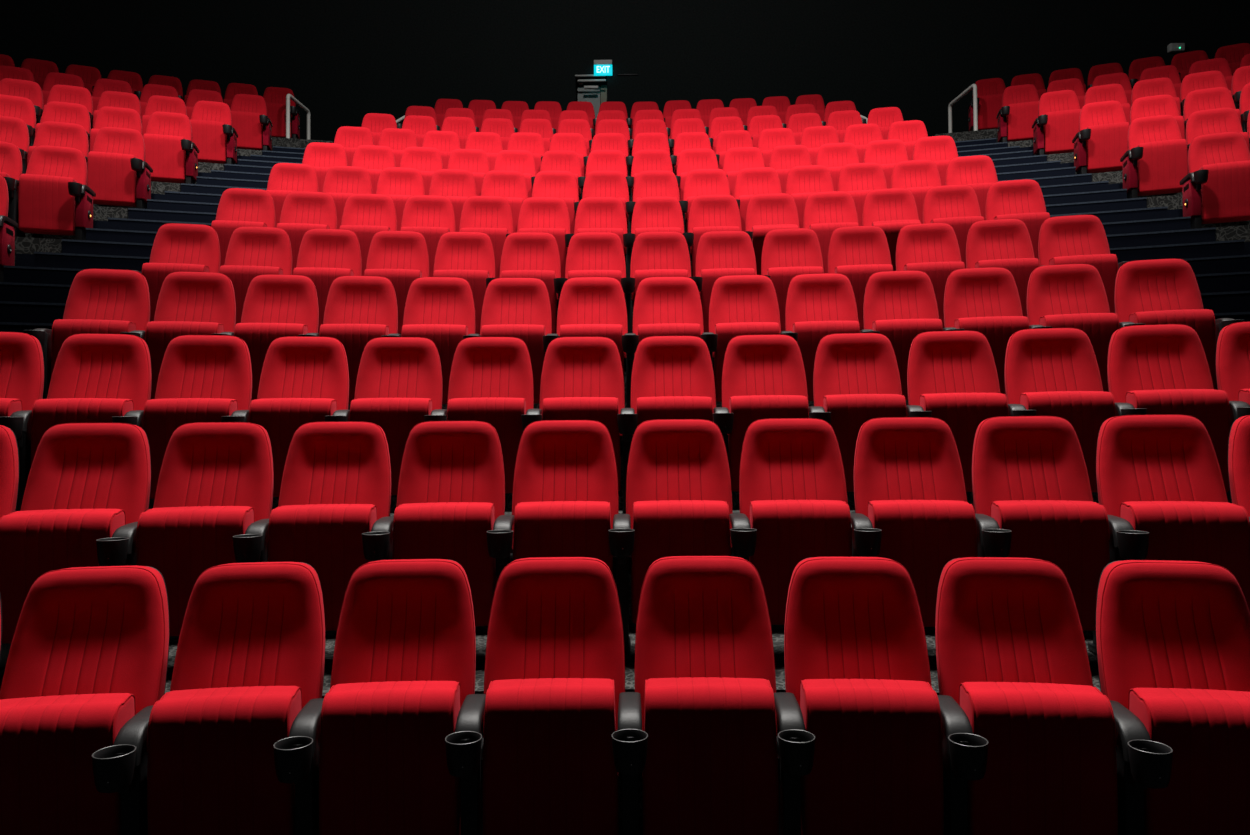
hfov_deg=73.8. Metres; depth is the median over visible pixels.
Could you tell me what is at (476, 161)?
seat
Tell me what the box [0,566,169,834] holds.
seat
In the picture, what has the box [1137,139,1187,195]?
seat cushion
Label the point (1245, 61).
seat
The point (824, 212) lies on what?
seat
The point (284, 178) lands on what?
seat
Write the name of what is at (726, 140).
seat
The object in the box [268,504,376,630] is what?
seat cushion
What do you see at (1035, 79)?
seat
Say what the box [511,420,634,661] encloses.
seat
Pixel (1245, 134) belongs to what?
seat cushion
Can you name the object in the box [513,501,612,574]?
seat cushion
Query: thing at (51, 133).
seat
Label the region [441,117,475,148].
seat
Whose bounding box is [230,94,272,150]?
seat
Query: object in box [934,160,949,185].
seat cushion
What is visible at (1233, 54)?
seat
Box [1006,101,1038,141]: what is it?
seat cushion
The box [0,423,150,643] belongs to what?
seat
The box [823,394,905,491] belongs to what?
seat cushion
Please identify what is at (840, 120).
seat
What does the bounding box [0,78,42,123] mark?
seat
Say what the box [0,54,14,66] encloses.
seat
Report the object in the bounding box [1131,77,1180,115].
seat
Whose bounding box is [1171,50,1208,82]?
seat
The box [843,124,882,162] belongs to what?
seat
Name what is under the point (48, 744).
seat cushion
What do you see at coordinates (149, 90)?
seat
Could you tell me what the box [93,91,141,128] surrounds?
seat
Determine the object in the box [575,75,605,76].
trim
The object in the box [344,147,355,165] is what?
seat cushion
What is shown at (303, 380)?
seat
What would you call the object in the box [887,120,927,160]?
seat
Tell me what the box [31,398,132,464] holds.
seat cushion
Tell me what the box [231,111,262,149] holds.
seat cushion
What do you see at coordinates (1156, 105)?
seat
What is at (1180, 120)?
seat cushion
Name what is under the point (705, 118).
seat cushion
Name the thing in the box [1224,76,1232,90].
seat cushion
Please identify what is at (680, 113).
seat
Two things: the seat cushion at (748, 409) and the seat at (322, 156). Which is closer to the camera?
the seat cushion at (748, 409)
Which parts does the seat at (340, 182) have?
backrest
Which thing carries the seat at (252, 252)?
on the floor
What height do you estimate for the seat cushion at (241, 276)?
0.554 m
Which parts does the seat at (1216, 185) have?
armrest, panel, backrest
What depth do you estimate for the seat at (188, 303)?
5.69 m
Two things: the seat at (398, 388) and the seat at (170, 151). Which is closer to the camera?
the seat at (398, 388)
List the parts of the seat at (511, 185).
backrest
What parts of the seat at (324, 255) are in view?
backrest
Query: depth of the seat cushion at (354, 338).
5.60 m
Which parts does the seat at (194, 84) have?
backrest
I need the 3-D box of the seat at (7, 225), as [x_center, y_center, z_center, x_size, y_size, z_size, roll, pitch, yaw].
[-5.457,-1.589,6.947,0.615,1.080,0.625,0,-1,-14]
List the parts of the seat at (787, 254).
backrest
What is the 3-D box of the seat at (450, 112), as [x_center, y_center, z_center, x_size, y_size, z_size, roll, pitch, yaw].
[-2.510,-4.285,12.739,0.589,1.078,0.681,0,-1,-7]
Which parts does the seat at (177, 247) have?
backrest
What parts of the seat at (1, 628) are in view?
backrest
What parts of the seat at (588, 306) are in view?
backrest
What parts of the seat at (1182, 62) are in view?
backrest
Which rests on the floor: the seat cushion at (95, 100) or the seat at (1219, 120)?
the seat at (1219, 120)
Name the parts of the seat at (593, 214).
backrest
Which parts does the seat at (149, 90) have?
backrest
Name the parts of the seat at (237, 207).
backrest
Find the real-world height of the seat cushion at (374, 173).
0.554 m
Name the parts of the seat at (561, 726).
backrest, armrest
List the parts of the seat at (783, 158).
backrest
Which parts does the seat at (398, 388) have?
backrest, armrest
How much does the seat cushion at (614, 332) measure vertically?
0.554 m
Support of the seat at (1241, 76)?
on the floor
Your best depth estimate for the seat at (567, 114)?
13.06 m
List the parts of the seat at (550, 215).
backrest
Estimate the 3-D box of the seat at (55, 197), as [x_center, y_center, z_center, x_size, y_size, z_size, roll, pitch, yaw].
[-5.468,-2.139,8.014,0.615,1.080,0.625,0,-1,-13]
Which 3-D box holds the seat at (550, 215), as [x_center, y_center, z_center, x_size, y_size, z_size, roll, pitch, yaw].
[-0.740,-1.607,7.855,0.588,1.080,0.682,0,-1,-2]
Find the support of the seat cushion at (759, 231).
on the seat at (765, 213)
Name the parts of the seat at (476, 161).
backrest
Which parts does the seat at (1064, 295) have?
backrest, armrest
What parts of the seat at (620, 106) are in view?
backrest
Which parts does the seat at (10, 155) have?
backrest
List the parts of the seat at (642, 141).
backrest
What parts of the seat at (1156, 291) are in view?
backrest, armrest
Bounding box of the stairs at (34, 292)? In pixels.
[0,146,305,332]
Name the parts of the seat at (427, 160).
backrest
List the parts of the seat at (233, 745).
backrest, armrest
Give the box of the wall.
[0,0,1249,141]
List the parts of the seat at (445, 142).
backrest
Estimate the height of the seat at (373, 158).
1.078 m
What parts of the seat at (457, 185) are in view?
backrest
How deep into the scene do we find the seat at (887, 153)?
9.72 m
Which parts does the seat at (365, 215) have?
backrest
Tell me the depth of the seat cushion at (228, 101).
12.90 m
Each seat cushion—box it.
[0,172,10,177]
[0,398,21,416]
[0,509,124,643]
[0,693,134,834]
[18,174,76,235]
[27,146,36,165]
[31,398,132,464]
[34,77,44,89]
[35,123,40,136]
[42,90,49,106]
[51,319,135,375]
[84,83,94,95]
[87,151,135,206]
[90,129,99,150]
[92,96,99,113]
[93,110,98,128]
[136,506,253,635]
[140,102,146,119]
[142,115,150,135]
[142,263,208,321]
[143,134,185,182]
[143,398,236,498]
[146,321,223,398]
[147,686,300,834]
[186,106,193,118]
[190,119,226,163]
[212,220,266,266]
[220,265,282,323]
[223,99,232,108]
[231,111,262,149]
[235,323,307,399]
[250,398,336,496]
[266,102,291,137]
[266,190,292,226]
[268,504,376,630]
[277,223,329,274]
[294,267,353,332]
[314,167,329,191]
[319,681,460,834]
[320,324,388,404]
[328,193,352,228]
[340,225,389,275]
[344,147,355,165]
[351,398,431,494]
[365,269,421,333]
[367,169,381,193]
[371,132,380,145]
[388,195,411,230]
[392,150,403,166]
[392,502,496,625]
[401,227,449,276]
[402,324,467,403]
[415,134,424,146]
[420,171,433,194]
[434,270,488,333]
[436,114,444,130]
[439,151,450,168]
[446,196,467,231]
[448,397,525,492]
[458,136,467,148]
[461,228,507,277]
[472,172,484,195]
[474,115,482,131]
[482,324,545,403]
[482,678,618,834]
[486,153,497,170]
[500,137,509,149]
[502,270,556,333]
[505,197,522,232]
[513,116,520,131]
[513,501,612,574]
[520,228,566,277]
[523,173,532,197]
[532,153,541,173]
[542,138,550,151]
[543,397,620,490]
[551,117,558,132]
[561,324,624,394]
[562,198,574,233]
[569,270,621,283]
[574,174,579,201]
[578,154,584,176]
[578,228,624,255]
[584,138,589,155]
[588,117,593,128]
[619,198,626,219]
[631,500,730,623]
[634,269,686,301]
[636,227,680,235]
[636,396,712,426]
[638,323,699,343]
[642,677,778,834]
[665,116,671,138]
[676,153,679,175]
[679,172,687,200]
[686,196,695,232]
[692,226,738,276]
[700,268,753,331]
[701,115,709,136]
[712,136,717,151]
[714,322,778,401]
[718,152,725,169]
[726,171,738,195]
[728,395,807,490]
[739,113,747,124]
[739,195,752,230]
[749,500,851,624]
[752,134,759,147]
[752,224,797,274]
[761,150,771,166]
[767,266,822,331]
[776,169,789,192]
[777,112,785,123]
[792,192,814,227]
[793,132,802,144]
[793,321,858,400]
[800,679,943,834]
[807,147,819,164]
[809,222,857,273]
[816,110,824,120]
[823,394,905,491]
[828,166,842,190]
[835,264,891,329]
[836,130,845,142]
[846,190,870,225]
[855,145,866,162]
[868,500,977,626]
[872,220,920,270]
[872,319,941,399]
[880,126,889,139]
[880,163,895,188]
[903,141,915,160]
[904,261,963,327]
[907,186,933,223]
[920,393,1006,491]
[931,216,983,267]
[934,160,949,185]
[955,316,1027,393]
[960,682,1117,834]
[965,183,992,219]
[975,258,1038,316]
[977,94,1002,129]
[991,500,1109,630]
[994,212,1048,257]
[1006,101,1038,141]
[1020,391,1113,491]
[1037,89,1045,99]
[1040,313,1117,391]
[1044,109,1080,154]
[1049,254,1117,312]
[1077,96,1084,108]
[1086,122,1129,172]
[1121,103,1130,124]
[1121,501,1249,609]
[1125,90,1131,108]
[1126,389,1229,491]
[1129,309,1216,389]
[1129,688,1249,834]
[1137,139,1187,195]
[1173,83,1180,98]
[1173,116,1184,138]
[1174,97,1180,115]
[1178,69,1188,82]
[1199,160,1249,223]
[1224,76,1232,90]
[1229,62,1240,75]
[1234,109,1240,122]
[1239,389,1249,404]
[1240,132,1249,151]
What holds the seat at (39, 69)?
on the floor
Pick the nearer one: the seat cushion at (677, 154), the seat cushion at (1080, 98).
the seat cushion at (677, 154)
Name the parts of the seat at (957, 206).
backrest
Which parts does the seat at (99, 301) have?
armrest, backrest, armrest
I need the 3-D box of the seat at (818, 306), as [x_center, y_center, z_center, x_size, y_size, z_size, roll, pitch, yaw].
[1.418,-0.504,5.779,0.587,1.080,0.673,-1,-1,6]
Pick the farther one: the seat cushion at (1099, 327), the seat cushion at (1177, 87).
the seat cushion at (1177, 87)
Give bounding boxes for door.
[577,79,606,117]
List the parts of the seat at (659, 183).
backrest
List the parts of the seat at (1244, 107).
backrest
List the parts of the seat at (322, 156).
backrest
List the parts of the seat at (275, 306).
backrest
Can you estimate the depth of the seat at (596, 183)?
9.04 m
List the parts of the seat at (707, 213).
backrest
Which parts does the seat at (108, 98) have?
backrest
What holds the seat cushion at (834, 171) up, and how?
on the seat at (834, 156)
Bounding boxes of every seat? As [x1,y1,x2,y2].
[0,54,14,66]
[0,65,34,81]
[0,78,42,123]
[0,94,35,146]
[0,116,28,173]
[0,141,24,236]
[0,174,17,281]
[0,332,44,510]
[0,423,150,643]
[0,425,19,677]
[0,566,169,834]
[0,594,2,660]
[18,145,95,239]
[21,58,58,89]
[23,269,149,398]
[27,121,88,165]
[31,333,154,508]
[35,101,90,151]
[42,72,84,106]
[43,85,92,128]
[65,65,101,95]
[87,127,152,208]
[90,106,141,150]
[92,79,132,113]
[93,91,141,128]
[107,70,142,100]
[133,223,220,321]
[136,422,273,635]
[140,84,177,119]
[142,95,186,135]
[143,112,198,183]
[143,335,251,498]
[145,272,235,398]
[147,562,324,834]
[148,75,183,100]
[184,79,220,104]
[186,89,222,118]
[190,101,237,163]
[211,188,275,266]
[219,226,291,323]
[223,83,257,108]
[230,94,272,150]
[234,274,318,399]
[249,336,349,496]
[263,87,300,138]
[266,163,318,226]
[268,422,393,630]
[276,191,336,274]
[293,229,361,332]
[302,142,347,191]
[319,276,400,404]
[319,559,485,834]
[322,166,371,228]
[334,126,373,165]
[339,193,396,275]
[349,337,446,494]
[352,145,395,193]
[361,113,396,145]
[364,231,428,333]
[376,167,424,230]
[378,128,417,166]
[392,421,513,625]
[397,106,439,130]
[400,147,442,194]
[400,195,455,276]
[401,277,480,403]
[402,115,436,146]
[422,131,460,168]
[429,169,476,231]
[433,232,495,333]
[434,99,462,130]
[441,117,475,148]
[443,108,478,131]
[447,149,489,195]
[447,337,541,492]
[459,196,512,277]
[465,132,502,170]
[468,100,495,131]
[480,278,559,403]
[481,109,517,132]
[481,118,514,149]
[481,170,527,232]
[481,557,647,834]
[494,150,535,197]
[499,232,567,333]
[501,101,528,131]
[507,132,544,173]
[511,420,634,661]
[517,197,573,277]
[519,119,552,151]
[520,110,555,134]
[532,171,578,233]
[534,101,561,132]
[539,337,637,513]
[540,150,585,201]
[549,133,587,176]
[557,110,594,139]
[557,277,638,407]
[558,119,591,155]
[565,232,634,332]
[567,101,596,135]
[574,197,635,276]
[582,171,635,232]
[585,150,633,200]
[591,133,633,175]
[595,110,632,139]
[595,119,633,155]
[599,102,632,127]
[626,419,756,623]
[630,102,664,138]
[630,231,702,307]
[631,150,680,200]
[631,196,693,262]
[631,336,733,450]
[632,133,676,173]
[633,110,670,138]
[633,119,674,154]
[633,170,687,232]
[633,277,717,366]
[635,556,814,834]
[663,100,691,138]
[671,109,708,135]
[671,118,712,154]
[674,132,719,175]
[677,148,727,200]
[683,169,739,232]
[688,194,752,276]
[696,99,723,136]
[696,231,770,331]
[708,107,747,137]
[709,275,797,401]
[710,116,752,151]
[715,130,752,169]
[722,335,830,490]
[723,147,764,195]
[729,98,756,124]
[734,167,781,230]
[739,418,881,624]
[746,106,786,131]
[746,193,799,274]
[749,115,782,147]
[758,128,795,166]
[761,228,823,331]
[762,96,789,123]
[769,145,811,192]
[784,557,987,834]
[785,104,825,127]
[785,273,879,400]
[786,165,833,227]
[788,113,821,144]
[795,94,824,120]
[800,126,838,164]
[803,191,858,273]
[813,333,931,491]
[816,143,858,190]
[824,101,865,125]
[827,110,862,142]
[828,226,892,329]
[838,162,886,225]
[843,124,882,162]
[854,417,1011,626]
[862,188,920,270]
[863,270,964,399]
[864,139,907,188]
[867,107,902,139]
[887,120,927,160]
[891,159,941,223]
[896,223,964,327]
[907,331,1035,491]
[912,136,957,185]
[923,184,983,267]
[935,557,1172,834]
[944,267,1052,393]
[945,155,997,219]
[966,219,1044,316]
[968,78,1005,130]
[972,416,1148,654]
[986,179,1049,257]
[996,84,1038,141]
[1004,328,1146,491]
[1011,73,1045,99]
[1027,264,1145,391]
[1032,90,1080,154]
[1038,215,1129,312]
[1047,78,1084,108]
[1048,68,1085,93]
[1072,101,1129,173]
[1084,84,1130,124]
[1086,63,1123,91]
[1092,73,1131,108]
[1095,560,1249,834]
[1096,415,1249,609]
[1107,324,1249,502]
[1114,259,1244,389]
[1120,115,1187,198]
[1128,56,1165,88]
[1130,95,1184,138]
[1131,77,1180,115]
[1139,65,1180,98]
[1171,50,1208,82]
[1180,71,1231,115]
[1180,132,1249,228]
[1183,87,1240,138]
[1186,108,1249,151]
[1188,58,1232,90]
[1214,43,1249,75]
[1215,321,1249,404]
[1227,415,1249,516]
[1231,65,1249,108]
[1239,83,1249,131]
[1240,54,1249,66]
[1247,111,1249,143]
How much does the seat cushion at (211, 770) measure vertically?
0.554 m
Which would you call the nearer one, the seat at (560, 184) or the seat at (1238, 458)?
the seat at (1238, 458)
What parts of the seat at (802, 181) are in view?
backrest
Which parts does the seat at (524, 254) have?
backrest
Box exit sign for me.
[594,60,611,75]
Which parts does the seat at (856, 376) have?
backrest, armrest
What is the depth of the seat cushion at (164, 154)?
9.88 m
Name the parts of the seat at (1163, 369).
backrest, armrest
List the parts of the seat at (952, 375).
backrest, armrest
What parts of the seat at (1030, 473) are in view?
backrest, armrest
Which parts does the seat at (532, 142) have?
backrest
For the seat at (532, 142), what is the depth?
10.94 m
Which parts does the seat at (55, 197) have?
backrest, panel, armrest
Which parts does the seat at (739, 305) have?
backrest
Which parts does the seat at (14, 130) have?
backrest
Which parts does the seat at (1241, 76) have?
backrest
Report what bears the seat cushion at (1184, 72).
on the seat at (1182, 62)
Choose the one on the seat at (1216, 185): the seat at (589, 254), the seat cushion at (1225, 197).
the seat cushion at (1225, 197)
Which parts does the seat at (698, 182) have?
backrest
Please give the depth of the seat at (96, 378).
4.68 m
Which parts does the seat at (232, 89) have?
backrest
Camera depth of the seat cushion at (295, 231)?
7.45 m
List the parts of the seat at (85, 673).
backrest, armrest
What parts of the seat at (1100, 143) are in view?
armrest, panel, backrest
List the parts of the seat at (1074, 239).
backrest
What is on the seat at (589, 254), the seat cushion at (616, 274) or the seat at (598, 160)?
the seat cushion at (616, 274)
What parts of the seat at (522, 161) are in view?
backrest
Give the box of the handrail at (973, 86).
[948,84,977,132]
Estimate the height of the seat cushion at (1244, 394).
0.554 m
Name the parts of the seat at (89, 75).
backrest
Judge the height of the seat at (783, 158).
1.078 m
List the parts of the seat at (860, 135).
backrest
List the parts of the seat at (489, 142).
backrest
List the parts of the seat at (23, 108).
backrest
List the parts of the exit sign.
lit panel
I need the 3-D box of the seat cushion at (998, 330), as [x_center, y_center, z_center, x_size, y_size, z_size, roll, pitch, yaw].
[2.445,-0.401,5.562,0.452,0.554,0.192,-1,-1,10]
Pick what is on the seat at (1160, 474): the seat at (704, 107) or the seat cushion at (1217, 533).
the seat cushion at (1217, 533)
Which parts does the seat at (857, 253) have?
backrest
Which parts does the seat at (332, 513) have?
backrest, armrest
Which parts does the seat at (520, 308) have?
backrest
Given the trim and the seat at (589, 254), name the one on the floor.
the seat at (589, 254)
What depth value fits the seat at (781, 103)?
13.92 m
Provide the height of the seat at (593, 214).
1.080 m
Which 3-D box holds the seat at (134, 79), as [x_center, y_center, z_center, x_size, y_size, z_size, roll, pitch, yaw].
[-7.574,-4.796,12.602,0.589,1.078,0.685,0,-1,-20]
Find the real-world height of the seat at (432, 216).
1.080 m
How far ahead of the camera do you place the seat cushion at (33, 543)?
3.48 m
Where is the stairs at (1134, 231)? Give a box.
[955,138,1249,321]
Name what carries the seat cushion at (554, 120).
on the seat at (554, 109)
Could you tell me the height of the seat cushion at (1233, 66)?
0.554 m
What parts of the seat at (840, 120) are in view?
backrest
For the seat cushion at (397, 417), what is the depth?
4.66 m
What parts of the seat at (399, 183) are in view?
backrest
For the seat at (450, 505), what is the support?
on the floor
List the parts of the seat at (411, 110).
backrest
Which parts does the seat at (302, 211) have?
backrest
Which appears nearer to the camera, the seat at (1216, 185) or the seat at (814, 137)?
the seat at (1216, 185)
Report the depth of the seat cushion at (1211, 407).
4.34 m
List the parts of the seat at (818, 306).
backrest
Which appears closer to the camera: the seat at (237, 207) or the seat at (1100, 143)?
the seat at (237, 207)
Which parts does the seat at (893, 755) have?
backrest, armrest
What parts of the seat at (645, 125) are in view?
backrest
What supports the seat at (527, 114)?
on the floor
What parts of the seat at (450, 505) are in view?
backrest, armrest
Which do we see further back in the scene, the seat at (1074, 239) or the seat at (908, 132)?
the seat at (908, 132)
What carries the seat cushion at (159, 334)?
on the seat at (188, 303)
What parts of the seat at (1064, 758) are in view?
backrest, armrest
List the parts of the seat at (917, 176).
backrest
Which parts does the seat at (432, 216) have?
backrest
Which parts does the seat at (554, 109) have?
backrest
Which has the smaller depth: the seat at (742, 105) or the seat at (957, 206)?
the seat at (957, 206)
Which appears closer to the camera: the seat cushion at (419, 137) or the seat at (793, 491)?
the seat at (793, 491)
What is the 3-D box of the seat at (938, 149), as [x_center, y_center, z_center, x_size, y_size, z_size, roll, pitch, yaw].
[3.589,-2.733,9.450,0.590,1.078,0.637,-1,-1,12]
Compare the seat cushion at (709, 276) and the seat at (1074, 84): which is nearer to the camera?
the seat cushion at (709, 276)
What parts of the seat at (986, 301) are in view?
backrest, armrest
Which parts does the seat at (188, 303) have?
backrest, armrest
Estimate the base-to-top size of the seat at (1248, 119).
1.078 m
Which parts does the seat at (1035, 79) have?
backrest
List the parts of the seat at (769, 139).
backrest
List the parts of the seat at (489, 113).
backrest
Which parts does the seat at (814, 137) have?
backrest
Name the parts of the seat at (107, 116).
backrest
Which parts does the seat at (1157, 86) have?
backrest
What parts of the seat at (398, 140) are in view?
backrest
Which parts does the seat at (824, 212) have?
backrest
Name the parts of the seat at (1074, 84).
backrest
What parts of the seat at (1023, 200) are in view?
backrest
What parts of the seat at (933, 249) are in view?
backrest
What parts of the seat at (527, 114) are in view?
backrest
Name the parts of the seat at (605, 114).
backrest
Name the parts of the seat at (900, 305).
backrest, armrest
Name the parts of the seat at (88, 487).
backrest, armrest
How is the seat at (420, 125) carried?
on the floor
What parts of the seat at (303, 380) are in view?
backrest, armrest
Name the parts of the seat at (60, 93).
backrest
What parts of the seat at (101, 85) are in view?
backrest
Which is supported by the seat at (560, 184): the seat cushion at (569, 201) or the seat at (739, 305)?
the seat cushion at (569, 201)
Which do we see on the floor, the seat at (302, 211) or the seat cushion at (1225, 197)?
the seat at (302, 211)
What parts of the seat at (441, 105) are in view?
backrest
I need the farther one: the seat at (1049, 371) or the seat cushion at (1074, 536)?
the seat at (1049, 371)
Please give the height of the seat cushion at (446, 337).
0.554 m
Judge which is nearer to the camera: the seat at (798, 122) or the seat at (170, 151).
the seat at (170, 151)
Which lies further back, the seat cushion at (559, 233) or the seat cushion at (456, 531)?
the seat cushion at (559, 233)
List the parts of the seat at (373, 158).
backrest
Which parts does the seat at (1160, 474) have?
backrest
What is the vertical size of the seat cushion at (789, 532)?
0.554 m
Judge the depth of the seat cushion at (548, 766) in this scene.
2.75 m
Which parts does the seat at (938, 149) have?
backrest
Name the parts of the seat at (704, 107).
backrest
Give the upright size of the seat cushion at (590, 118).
0.554 m
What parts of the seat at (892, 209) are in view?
backrest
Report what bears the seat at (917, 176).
on the floor
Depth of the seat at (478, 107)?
13.97 m
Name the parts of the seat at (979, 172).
backrest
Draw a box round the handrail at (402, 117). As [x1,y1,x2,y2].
[396,115,404,123]
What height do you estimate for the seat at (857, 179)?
1.080 m
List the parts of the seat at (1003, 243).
backrest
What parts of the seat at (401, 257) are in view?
backrest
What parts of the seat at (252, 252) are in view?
backrest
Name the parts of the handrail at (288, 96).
post, rail, post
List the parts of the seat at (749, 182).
backrest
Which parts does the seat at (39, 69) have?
backrest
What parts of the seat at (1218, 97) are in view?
backrest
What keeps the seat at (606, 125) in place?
on the floor
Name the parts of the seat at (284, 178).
backrest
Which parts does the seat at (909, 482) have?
backrest, armrest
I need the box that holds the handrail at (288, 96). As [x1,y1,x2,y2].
[286,94,309,139]
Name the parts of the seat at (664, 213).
backrest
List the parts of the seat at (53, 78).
backrest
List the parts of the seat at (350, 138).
backrest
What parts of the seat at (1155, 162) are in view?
armrest, panel, backrest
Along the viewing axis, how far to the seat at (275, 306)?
5.80 m
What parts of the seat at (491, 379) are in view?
backrest, armrest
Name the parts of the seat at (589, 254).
backrest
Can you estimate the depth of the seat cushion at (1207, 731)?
2.59 m
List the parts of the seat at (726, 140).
backrest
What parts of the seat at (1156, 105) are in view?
backrest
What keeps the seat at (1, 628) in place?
on the floor
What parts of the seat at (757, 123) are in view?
backrest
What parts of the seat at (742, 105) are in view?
backrest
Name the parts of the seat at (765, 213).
backrest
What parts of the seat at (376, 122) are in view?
backrest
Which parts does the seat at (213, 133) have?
backrest, panel, armrest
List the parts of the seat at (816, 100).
backrest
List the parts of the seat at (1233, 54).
backrest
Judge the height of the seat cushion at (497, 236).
0.554 m
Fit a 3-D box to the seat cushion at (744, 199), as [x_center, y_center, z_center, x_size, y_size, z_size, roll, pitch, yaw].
[1.413,-2.061,8.740,0.452,0.554,0.192,-1,0,5]
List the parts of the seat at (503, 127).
backrest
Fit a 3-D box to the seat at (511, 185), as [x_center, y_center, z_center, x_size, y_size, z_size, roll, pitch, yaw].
[-1.258,-2.155,8.835,0.588,1.080,0.676,0,-1,-4]
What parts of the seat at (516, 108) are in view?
backrest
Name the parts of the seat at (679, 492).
backrest, armrest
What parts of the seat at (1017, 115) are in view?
panel, backrest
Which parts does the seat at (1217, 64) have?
backrest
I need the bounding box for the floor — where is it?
[0,129,1249,834]
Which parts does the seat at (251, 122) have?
backrest, panel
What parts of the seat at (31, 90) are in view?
backrest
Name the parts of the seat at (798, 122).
backrest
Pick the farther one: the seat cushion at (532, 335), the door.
the door
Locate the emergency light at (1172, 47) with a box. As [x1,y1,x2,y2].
[1167,43,1184,52]
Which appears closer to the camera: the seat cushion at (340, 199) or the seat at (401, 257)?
the seat at (401, 257)
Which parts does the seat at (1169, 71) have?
backrest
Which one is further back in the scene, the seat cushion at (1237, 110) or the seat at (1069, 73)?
the seat at (1069, 73)
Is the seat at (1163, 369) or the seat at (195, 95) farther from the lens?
the seat at (195, 95)
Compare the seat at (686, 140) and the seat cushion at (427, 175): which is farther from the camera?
the seat at (686, 140)
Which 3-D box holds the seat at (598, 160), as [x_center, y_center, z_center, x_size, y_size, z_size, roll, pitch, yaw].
[-0.186,-2.697,9.828,0.587,1.078,0.661,0,-1,0]
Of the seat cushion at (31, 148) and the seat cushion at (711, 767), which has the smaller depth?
the seat cushion at (711, 767)
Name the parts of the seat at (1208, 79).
backrest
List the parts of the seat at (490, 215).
backrest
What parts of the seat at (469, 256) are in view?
backrest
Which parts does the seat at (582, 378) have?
backrest, armrest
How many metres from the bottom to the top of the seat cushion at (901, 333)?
0.554 m
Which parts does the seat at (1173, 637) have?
backrest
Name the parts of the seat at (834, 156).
backrest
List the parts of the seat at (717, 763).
backrest, armrest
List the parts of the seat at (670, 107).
backrest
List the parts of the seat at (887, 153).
backrest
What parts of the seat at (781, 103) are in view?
backrest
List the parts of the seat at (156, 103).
backrest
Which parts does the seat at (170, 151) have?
backrest, panel, armrest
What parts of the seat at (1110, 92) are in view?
backrest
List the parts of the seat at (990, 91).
panel, backrest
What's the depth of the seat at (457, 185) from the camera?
8.95 m
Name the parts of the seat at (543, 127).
backrest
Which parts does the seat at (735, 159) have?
backrest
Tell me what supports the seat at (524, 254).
on the floor
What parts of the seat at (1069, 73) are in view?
backrest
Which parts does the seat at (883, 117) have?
backrest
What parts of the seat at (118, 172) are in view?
backrest, panel, armrest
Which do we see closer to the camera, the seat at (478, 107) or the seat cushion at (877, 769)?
the seat cushion at (877, 769)
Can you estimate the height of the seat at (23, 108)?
1.078 m
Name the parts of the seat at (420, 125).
backrest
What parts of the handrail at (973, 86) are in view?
post, rail, post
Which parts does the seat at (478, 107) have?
backrest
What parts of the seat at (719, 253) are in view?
backrest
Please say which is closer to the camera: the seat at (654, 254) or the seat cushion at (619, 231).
the seat at (654, 254)
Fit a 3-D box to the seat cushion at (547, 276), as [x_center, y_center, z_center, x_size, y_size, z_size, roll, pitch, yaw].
[-0.781,-0.923,6.771,0.452,0.554,0.192,0,-2,-3]
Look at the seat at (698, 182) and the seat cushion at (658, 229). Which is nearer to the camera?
the seat cushion at (658, 229)
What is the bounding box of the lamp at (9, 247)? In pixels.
[7,245,11,253]
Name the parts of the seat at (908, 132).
backrest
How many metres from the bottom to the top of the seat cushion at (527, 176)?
0.554 m
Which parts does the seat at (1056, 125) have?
armrest, panel, backrest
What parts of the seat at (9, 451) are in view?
backrest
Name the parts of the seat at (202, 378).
backrest, armrest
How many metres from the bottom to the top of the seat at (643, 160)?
1.078 m
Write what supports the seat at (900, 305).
on the floor
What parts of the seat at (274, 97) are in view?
backrest, panel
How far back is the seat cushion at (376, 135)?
11.38 m
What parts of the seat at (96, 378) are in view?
backrest, armrest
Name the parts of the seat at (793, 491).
backrest, armrest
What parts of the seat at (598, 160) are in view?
backrest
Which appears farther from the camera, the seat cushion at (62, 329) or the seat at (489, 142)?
the seat at (489, 142)
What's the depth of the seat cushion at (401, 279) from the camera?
6.61 m
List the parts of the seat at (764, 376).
backrest, armrest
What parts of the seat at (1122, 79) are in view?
backrest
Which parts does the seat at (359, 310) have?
backrest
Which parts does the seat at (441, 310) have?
backrest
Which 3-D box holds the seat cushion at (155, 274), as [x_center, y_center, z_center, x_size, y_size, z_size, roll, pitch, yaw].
[-3.447,-0.910,6.401,0.452,0.554,0.192,0,0,-13]
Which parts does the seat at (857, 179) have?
backrest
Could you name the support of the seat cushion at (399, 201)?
on the seat at (399, 183)
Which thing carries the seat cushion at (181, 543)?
on the seat at (213, 502)
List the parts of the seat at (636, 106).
backrest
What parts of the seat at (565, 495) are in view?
backrest, armrest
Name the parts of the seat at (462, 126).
backrest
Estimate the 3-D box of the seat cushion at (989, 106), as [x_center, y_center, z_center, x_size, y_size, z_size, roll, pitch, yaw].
[5.752,-4.774,13.040,0.452,0.554,0.192,-1,-2,16]
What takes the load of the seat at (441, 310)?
on the floor
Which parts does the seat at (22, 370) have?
armrest, backrest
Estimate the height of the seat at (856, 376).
1.080 m
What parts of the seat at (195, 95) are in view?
backrest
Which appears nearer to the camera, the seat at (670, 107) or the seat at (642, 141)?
the seat at (642, 141)
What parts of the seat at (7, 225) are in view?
backrest, panel, armrest, number plate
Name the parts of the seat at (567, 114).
backrest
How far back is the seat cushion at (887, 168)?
9.42 m
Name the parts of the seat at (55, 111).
backrest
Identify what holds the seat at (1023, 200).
on the floor
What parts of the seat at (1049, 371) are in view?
backrest, armrest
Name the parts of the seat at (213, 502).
backrest, armrest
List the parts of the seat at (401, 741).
backrest, armrest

